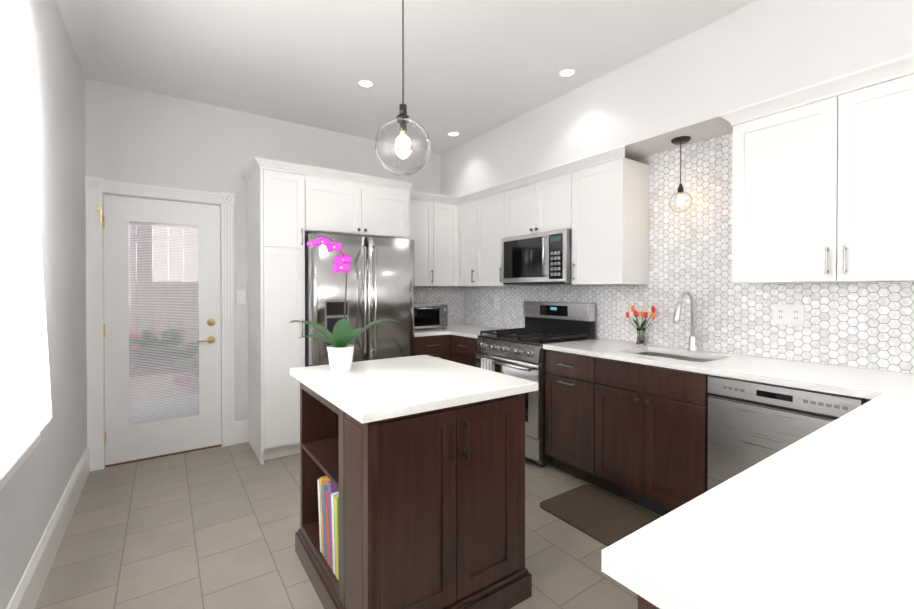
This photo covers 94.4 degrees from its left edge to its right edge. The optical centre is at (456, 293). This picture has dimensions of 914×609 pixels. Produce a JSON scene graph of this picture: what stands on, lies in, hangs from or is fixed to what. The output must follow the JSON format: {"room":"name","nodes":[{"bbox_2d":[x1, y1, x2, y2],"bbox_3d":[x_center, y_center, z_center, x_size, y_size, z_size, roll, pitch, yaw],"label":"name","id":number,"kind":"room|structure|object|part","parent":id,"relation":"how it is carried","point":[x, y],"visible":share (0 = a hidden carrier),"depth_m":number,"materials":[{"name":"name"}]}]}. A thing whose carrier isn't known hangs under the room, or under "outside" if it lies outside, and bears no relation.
{"room":"kitchen","nodes":[
{"label":"kitchen","id":0,"kind":"room"},
{"bbox_2d":[0,0,86,608],"bbox_3d":[-0.752,-0.111,0.131,0.160,2.860,7.390,0,0,-35],"label":"wall","id":1,"kind":"structure","parent":0,"point":[33,490],"depth_m":2.21,"materials":[{"name":"white paint"}]},
{"bbox_2d":[0,433,40,490],"bbox_3d":[-1.315,-0.373,1.047,0.160,1.930,1.420,0,0,-35],"label":"window","id":2,"kind":"structure","parent":1,"relation":"in","point":[7,475],"depth_m":1.43,"materials":[{"name":"white paint"}]},
{"bbox_2d":[6,446,89,608],"bbox_3d":[-0.679,1.223,0.192,0.018,0.190,7.068,0,0,-35],"label":"baseboard","id":3,"kind":"structure","parent":1,"relation":"attached to","point":[27,592],"depth_m":2.00,"materials":[{"name":"white paint"}]},
{"bbox_2d":[85,78,450,420],"bbox_3d":[-1.348,-0.139,4.116,3.400,2.860,0.160,0,0,-35],"label":"wall","id":4,"kind":"structure","parent":0,"point":[134,135],"depth_m":3.54,"materials":[{"name":"white paint"}]},
{"bbox_2d":[96,194,220,464],"bbox_3d":[-2.327,0.274,3.354,0.800,2.020,0.095,0,0,-35],"label":"door","id":5,"kind":"structure","parent":4,"relation":"in","point":[126,440],"depth_m":3.33,"materials":[{"name":"white wood"}]},
{"bbox_3d":[-2.330,0.247,3.325,0.761,1.752,0.050,0,0,-35],"label":"door hardware","id":6,"kind":"part","parent":5,"relation":"part of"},
{"bbox_2d":[129,221,198,422],"bbox_3d":[-2.331,0.225,3.382,0.456,1.552,0.016,0,0,-35],"label":"door blinds","id":7,"kind":"object","parent":5,"relation":"attached to","point":[169,226],"visible":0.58,"depth_m":3.38,"materials":[{"name":"white plastic"}]},
{"bbox_2d":[85,176,234,470],"bbox_3d":[-2.337,0.224,3.404,0.966,2.143,0.189,0,0,-35],"label":"door frame","id":8,"kind":"structure","parent":4,"relation":"attached to","point":[97,189],"depth_m":3.15,"materials":[{"name":"white paint"}]},
{"bbox_2d":[236,290,245,303],"bbox_3d":[-1.865,0.035,3.656,0.075,0.118,0.009,0,0,-35],"label":"light switch","id":9,"kind":"object","parent":4,"relation":"attached to","point":[240,296],"visible":1,"depth_m":3.65,"materials":[{"name":"white plastic"}]},
{"bbox_2d":[235,420,247,443],"bbox_3d":[-1.862,1.199,3.661,0.101,0.190,0.018,0,0,-35],"label":"baseboard","id":10,"kind":"structure","parent":4,"relation":"attached to","point":[241,431],"depth_m":3.65,"materials":[{"name":"white paint"}]},
{"bbox_2d":[309,165,411,238],"bbox_3d":[-0.994,-0.757,3.888,0.944,0.510,0.608,0,0,-35],"label":"upper cabinet","id":11,"kind":"object","parent":4,"relation":"attached to","point":[346,203],"depth_m":3.62,"materials":[{"name":"white wood"}]},
{"bbox_2d":[414,286,464,324],"bbox_3d":[-0.344,0.145,4.711,1.054,0.436,0.008,0,0,-35],"label":"backsplash","id":12,"kind":"structure","parent":4,"relation":"attached to","point":[453,298],"depth_m":4.88,"materials":[{"name":"tile"}]},
{"bbox_2d":[408,190,479,286],"bbox_3d":[-0.236,-0.545,4.558,1.062,0.945,0.372,0,0,-35],"label":"upper cabinet","id":13,"kind":"object","parent":4,"relation":"attached to","point":[434,227],"visible":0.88,"depth_m":4.39,"materials":[{"name":"white wood"}]},
{"bbox_2d":[35,442,661,608],"bbox_3d":[0.711,1.372,1.155,3.720,0.120,7.390,0,0,-35],"label":"floor","id":14,"kind":"structure","parent":0,"point":[214,528],"depth_m":2.21,"materials":[{"name":"tile"}]},
{"bbox_2d":[245,157,308,464],"bbox_3d":[-1.516,0.142,3.532,0.326,2.304,0.608,0,0,-35],"label":"tall cabinet","id":15,"kind":"object","parent":14,"relation":"on","point":[290,206],"depth_m":3.30,"materials":[{"name":"white wood"}]},
{"bbox_2d":[305,233,413,366],"bbox_3d":[-0.927,0.410,3.789,0.907,1.765,0.804,0,0,-35],"label":"fridge","id":16,"kind":"object","parent":14,"relation":"on","point":[380,279],"visible":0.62,"depth_m":3.48,"materials":[{"name":"grey metal"}]},
{"bbox_2d":[295,382,531,608],"bbox_3d":[-0.244,0.862,1.974,0.757,0.888,0.922,0,0,-35],"label":"kitchen island","id":17,"kind":"object","parent":14,"relation":"on","point":[432,509],"visible":0.94,"depth_m":1.61,"materials":[{"name":"brown wood"}]},
{"bbox_2d":[317,476,338,580],"bbox_3d":[-0.443,0.982,1.877,0.255,0.357,0.319,0,0,-35],"label":"books","id":18,"kind":"object","parent":17,"relation":"in","point":[328,499],"visible":0.23,"depth_m":1.80,"materials":[{"name":"multicoloured paper"}]},
{"bbox_2d":[290,355,537,423],"bbox_3d":[-0.248,0.398,1.975,0.795,0.035,0.950,0,0,-35],"label":"island countertop","id":19,"kind":"structure","parent":17,"relation":"on","point":[363,392],"depth_m":1.77,"materials":[{"name":"white stone"}]},
{"bbox_2d":[289,236,398,372],"bbox_3d":[-0.560,0.055,2.051,0.523,0.648,0.353,0,0,-35],"label":"orchid","id":20,"kind":"object","parent":19,"relation":"on","point":[339,339],"visible":1,"depth_m":2.01,"materials":[{"name":"green plant"}]},
{"bbox_2d":[414,334,450,360],"bbox_3d":[-0.400,0.846,4.269,0.446,0.888,0.677,0,0,-35],"label":"base cabinet","id":21,"kind":"object","parent":14,"relation":"on","point":[438,346],"visible":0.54,"depth_m":4.03,"materials":[{"name":"brown wood"}]},
{"bbox_2d":[414,328,449,336],"bbox_3d":[-0.427,0.384,4.248,0.383,0.032,0.653,0,0,-35],"label":"countertop","id":22,"kind":"structure","parent":21,"relation":"on","point":[429,331],"depth_m":4.07,"materials":[{"name":"white stone"}]},
{"bbox_2d":[414,302,447,328],"bbox_3d":[-0.355,0.235,4.353,0.440,0.262,0.387,0,0,-35],"label":"toaster oven","id":23,"kind":"object","parent":22,"relation":"on","point":[430,315],"visible":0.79,"depth_m":4.23,"materials":[{"name":"silver metal"}]},
{"bbox_2d":[451,335,476,366],"bbox_3d":[0.329,0.846,4.129,0.633,0.888,0.490,0,0,-35],"label":"base cabinet","id":24,"kind":"object","parent":14,"relation":"on","point":[463,349],"depth_m":3.96,"materials":[{"name":"brown wood"}]},
{"bbox_2d":[445,324,506,337],"bbox_3d":[0.143,0.383,4.368,0.643,0.032,1.106,0,0,-35],"label":"countertop","id":25,"kind":"structure","parent":24,"relation":"on","point":[466,330],"depth_m":4.27,"materials":[{"name":"white stone"}]},
{"bbox_2d":[474,301,594,467],"bbox_3d":[0.619,0.687,3.563,0.712,1.215,0.756,0,0,-35],"label":"range","id":26,"kind":"object","parent":14,"relation":"on","point":[518,352],"visible":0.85,"depth_m":3.41,"materials":[{"name":"silver metal"}]},
{"bbox_2d":[540,484,660,546],"bbox_3d":[0.947,1.297,2.356,0.487,0.011,0.915,0,0,-35],"label":"mat","id":27,"kind":"object","parent":14,"relation":"on","point":[606,518],"visible":0.5,"depth_m":2.48,"materials":[{"name":"brown fabric"}]},
{"bbox_2d":[545,349,658,494],"bbox_3d":[1.049,0.854,3.090,0.633,0.888,0.497,0,0,-35],"label":"base cabinet","id":28,"kind":"object","parent":14,"relation":"on","point":[635,433],"depth_m":2.71,"materials":[{"name":"brown wood"}]},
{"bbox_2d":[570,339,637,347],"bbox_3d":[1.039,0.392,3.075,0.330,0.032,0.513,0,0,-35],"label":"countertop","id":29,"kind":"structure","parent":28,"relation":"on","point":[601,343],"depth_m":3.15,"materials":[{"name":"white stone"}]},
{"bbox_2d":[543,339,913,396],"bbox_3d":[1.607,0.398,2.255,0.643,0.032,2.508,0,0,-35],"label":"countertop","id":30,"kind":"structure","parent":28,"relation":"on","point":[834,379],"depth_m":2.16,"materials":[{"name":"white stone"}]},
{"bbox_2d":[622,305,657,345],"bbox_3d":[1.337,0.231,3.049,0.224,0.288,0.243,0,0,-35],"label":"tulip vase","id":31,"kind":"object","parent":30,"relation":"on","point":[641,338],"visible":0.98,"depth_m":3.02,"materials":[{"name":"clear glass"}]},
{"bbox_2d":[634,351,713,362],"bbox_3d":[1.341,0.514,2.645,0.382,0.205,0.552,0,0,-35],"label":"sink","id":32,"kind":"object","parent":30,"relation":"in","point":[680,357],"visible":0.02,"depth_m":2.81,"materials":[{"name":"silver metal"}]},
{"bbox_2d":[673,290,702,350],"bbox_3d":[1.479,0.179,2.701,0.258,0.396,0.107,0,0,-35],"label":"faucet","id":33,"kind":"object","parent":30,"relation":"on","point":[694,342],"visible":1,"depth_m":2.76,"materials":[{"name":"silver metal"}]},
{"bbox_2d":[638,595,659,608],"bbox_3d":[0.691,0.872,0.556,0.504,0.888,0.672,0,0,-35],"label":"base cabinet","id":34,"kind":"object","parent":14,"relation":"on","point":[643,603],"depth_m":0.66,"materials":[{"name":"brown wood"}]},
{"bbox_2d":[601,388,913,608],"bbox_3d":[1.129,0.408,0.838,1.710,0.032,0.722,0,0,-35],"label":"countertop","id":35,"kind":"structure","parent":34,"relation":"on","point":[822,517],"depth_m":0.69,"materials":[{"name":"white stone"}]},
{"bbox_2d":[707,375,866,490],"bbox_3d":[1.704,0.863,2.113,0.612,0.884,0.594,0,0,-35],"label":"dishwasher","id":36,"kind":"object","parent":14,"relation":"on","point":[750,424],"visible":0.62,"depth_m":2.00,"materials":[{"name":"grey metal"}]},
{"bbox_2d":[56,0,755,154],"bbox_3d":[0.711,-1.608,1.134,3.720,0.120,7.390,0,0,-35],"label":"ceiling","id":37,"kind":"structure","parent":0,"point":[473,69],"depth_m":2.73,"materials":[{"name":"white paint"}]},
{"bbox_2d":[357,79,373,87],"bbox_3d":[-0.679,-1.560,3.158,0.120,0.005,0.120,0,1,40],"label":"recessed light","id":38,"kind":"object","parent":37,"relation":"in","point":[363,83],"depth_m":3.15,"materials":[{"name":"white paint"}]},
{"bbox_2d":[375,0,430,175],"bbox_3d":[-0.250,-1.051,1.963,0.258,1.006,0.258,0,0,-35],"label":"globe pendant light","id":39,"kind":"object","parent":37,"relation":"hanging from","point":[402,144],"visible":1,"depth_m":1.88,"materials":[{"name":"clear glass"}]},
{"bbox_2d":[447,132,459,136],"bbox_3d":[-0.035,-1.567,4.177,0.120,0.005,0.120,0,1,40],"label":"recessed light","id":40,"kind":"object","parent":37,"relation":"in","point":[453,134],"depth_m":4.18,"materials":[{"name":"white paint"}]},
{"bbox_2d":[558,68,575,77],"bbox_3d":[0.780,-1.559,3.001,0.120,0.005,0.120,0,0,-20],"label":"recessed light","id":41,"kind":"object","parent":37,"relation":"in","point":[563,73],"depth_m":3.00,"materials":[{"name":"white paint"}]},
{"bbox_2d":[441,0,913,196],"bbox_3d":[1.968,-1.277,2.007,0.339,0.553,7.069,0,0,-35],"label":"soffit","id":42,"kind":"structure","parent":37,"relation":"attached to","point":[694,85],"depth_m":2.54,"materials":[{"name":"white paint"}]},
{"bbox_2d":[669,136,691,212],"bbox_3d":[1.462,-0.766,2.768,0.136,0.478,0.136,0,0,-35],"label":"globe pendant light","id":43,"kind":"object","parent":42,"relation":"hanging from","point":[680,200],"visible":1,"depth_m":2.73,"materials":[{"name":"clear glass"}]},
{"bbox_2d":[472,156,912,373],"bbox_3d":[2.174,-0.126,2.159,0.160,2.860,7.390,0,0,-35],"label":"wall","id":44,"kind":"structure","parent":0,"point":[644,160],"depth_m":3.15,"materials":[{"name":"white paint"}]},
{"bbox_2d":[457,194,468,285],"bbox_3d":[0.249,-0.545,4.501,0.328,0.945,0.401,0,0,-35],"label":"upper cabinet","id":45,"kind":"object","parent":44,"relation":"attached to","point":[463,201],"depth_m":4.48,"materials":[{"name":"white wood"}]},
{"bbox_2d":[469,182,529,285],"bbox_3d":[0.436,-0.543,4.231,0.328,0.945,0.500,0,0,-35],"label":"upper cabinet","id":46,"kind":"object","parent":44,"relation":"attached to","point":[486,206],"depth_m":4.16,"materials":[{"name":"white wood"}]},
{"bbox_2d":[505,161,572,237],"bbox_3d":[0.801,-0.760,3.703,0.328,0.505,0.779,0,0,-35],"label":"upper cabinet","id":47,"kind":"object","parent":44,"relation":"attached to","point":[541,201],"depth_m":3.56,"materials":[{"name":"white wood"}]},
{"bbox_2d":[501,229,571,284],"bbox_3d":[0.757,-0.288,3.664,0.431,0.420,0.748,0,0,-35],"label":"microwave","id":48,"kind":"object","parent":47,"relation":"attached to","point":[541,258],"visible":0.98,"depth_m":3.49,"materials":[{"name":"silver metal"}]},
{"bbox_2d":[571,145,648,284],"bbox_3d":[1.151,-0.536,3.199,0.328,0.945,0.449,0,0,-35],"label":"upper cabinet","id":49,"kind":"object","parent":44,"relation":"attached to","point":[610,231],"depth_m":3.05,"materials":[{"name":"white wood"}]},
{"bbox_2d":[465,132,913,373],"bbox_3d":[1.344,-0.317,3.206,0.008,1.382,4.380,0,0,-35],"label":"backsplash","id":50,"kind":"structure","parent":44,"relation":"attached to","point":[869,325],"depth_m":2.74,"materials":[{"name":"tile"}]},
{"bbox_2d":[495,298,498,308],"bbox_3d":[0.426,0.108,4.520,0.007,0.116,0.076,0,0,-35],"label":"electrical outlet","id":51,"kind":"object","parent":50,"relation":"attached to","point":[496,303],"visible":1,"depth_m":4.51,"materials":[{"name":"white plastic"}]},
{"bbox_2d":[617,301,625,315],"bbox_3d":[1.277,0.121,3.291,0.007,0.116,0.076,0,0,-35],"label":"electrical outlet","id":52,"kind":"object","parent":50,"relation":"attached to","point":[621,308],"visible":0.96,"depth_m":3.29,"materials":[{"name":"white plastic"}]},
{"bbox_2d":[773,304,804,325],"bbox_3d":[1.887,0.123,2.412,0.007,0.116,0.148,0,0,-35],"label":"electrical outlet","id":53,"kind":"object","parent":50,"relation":"attached to","point":[787,314],"visible":1,"depth_m":2.41,"materials":[{"name":"white plastic"}]},
{"bbox_2d":[729,53,913,282],"bbox_3d":[1.941,-0.528,2.060,0.328,0.945,0.961,0,0,-35],"label":"upper cabinet","id":54,"kind":"object","parent":44,"relation":"attached to","point":[823,182],"depth_m":2.01,"materials":[{"name":"white wood"}]},
{"bbox_2d":[886,373,913,387],"bbox_3d":[2.116,0.403,1.521,0.330,0.032,0.722,0,0,-35],"label":"countertop","id":55,"kind":"structure","parent":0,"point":[906,378],"depth_m":1.86,"materials":[{"name":"white stone"}]},
{"label":"outside","id":56,"kind":"structure","parent":0,"visible":0},
{"bbox_2d":[130,379,198,421],"bbox_3d":[-3.328,1.359,5.755,9.000,0.120,4.769,0,0,-35],"label":"ground","id":57,"kind":"structure","parent":56,"point":[163,406],"depth_m":4.87,"materials":[{"name":"grey"}]},
{"bbox_2d":[129,225,198,400],"bbox_3d":[-3.883,-0.007,5.141,6.400,2.620,0.070,0,0,-35],"label":"fence","id":58,"kind":"object","parent":57,"relation":"on","point":[163,288],"depth_m":5.26,"materials":[{"name":"beige wood"}]},
{"bbox_2d":[129,329,198,385],"bbox_3d":[-3.070,0.830,4.728,1.158,0.953,1.256,0,0,-35],"label":"bush","id":59,"kind":"object","parent":57,"relation":"on","point":[162,354],"depth_m":4.21,"materials":[{"name":"green plant"}]},
{"bbox_3d":[-1.246,-1.448,1.075,0.114,0.020,1.700,0,0,-35],"label":"curtain rod","id":60,"kind":"object","parent":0,"visible":0},
{"bbox_2d":[0,0,51,475],"bbox_3d":[-1.240,-0.453,1.117,0.018,1.950,1.550,0,0,-35],"label":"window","id":61,"kind":"structure","parent":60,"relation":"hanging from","point":[25,406],"depth_m":1.35,"materials":[{"name":"white glass"}]}
]}

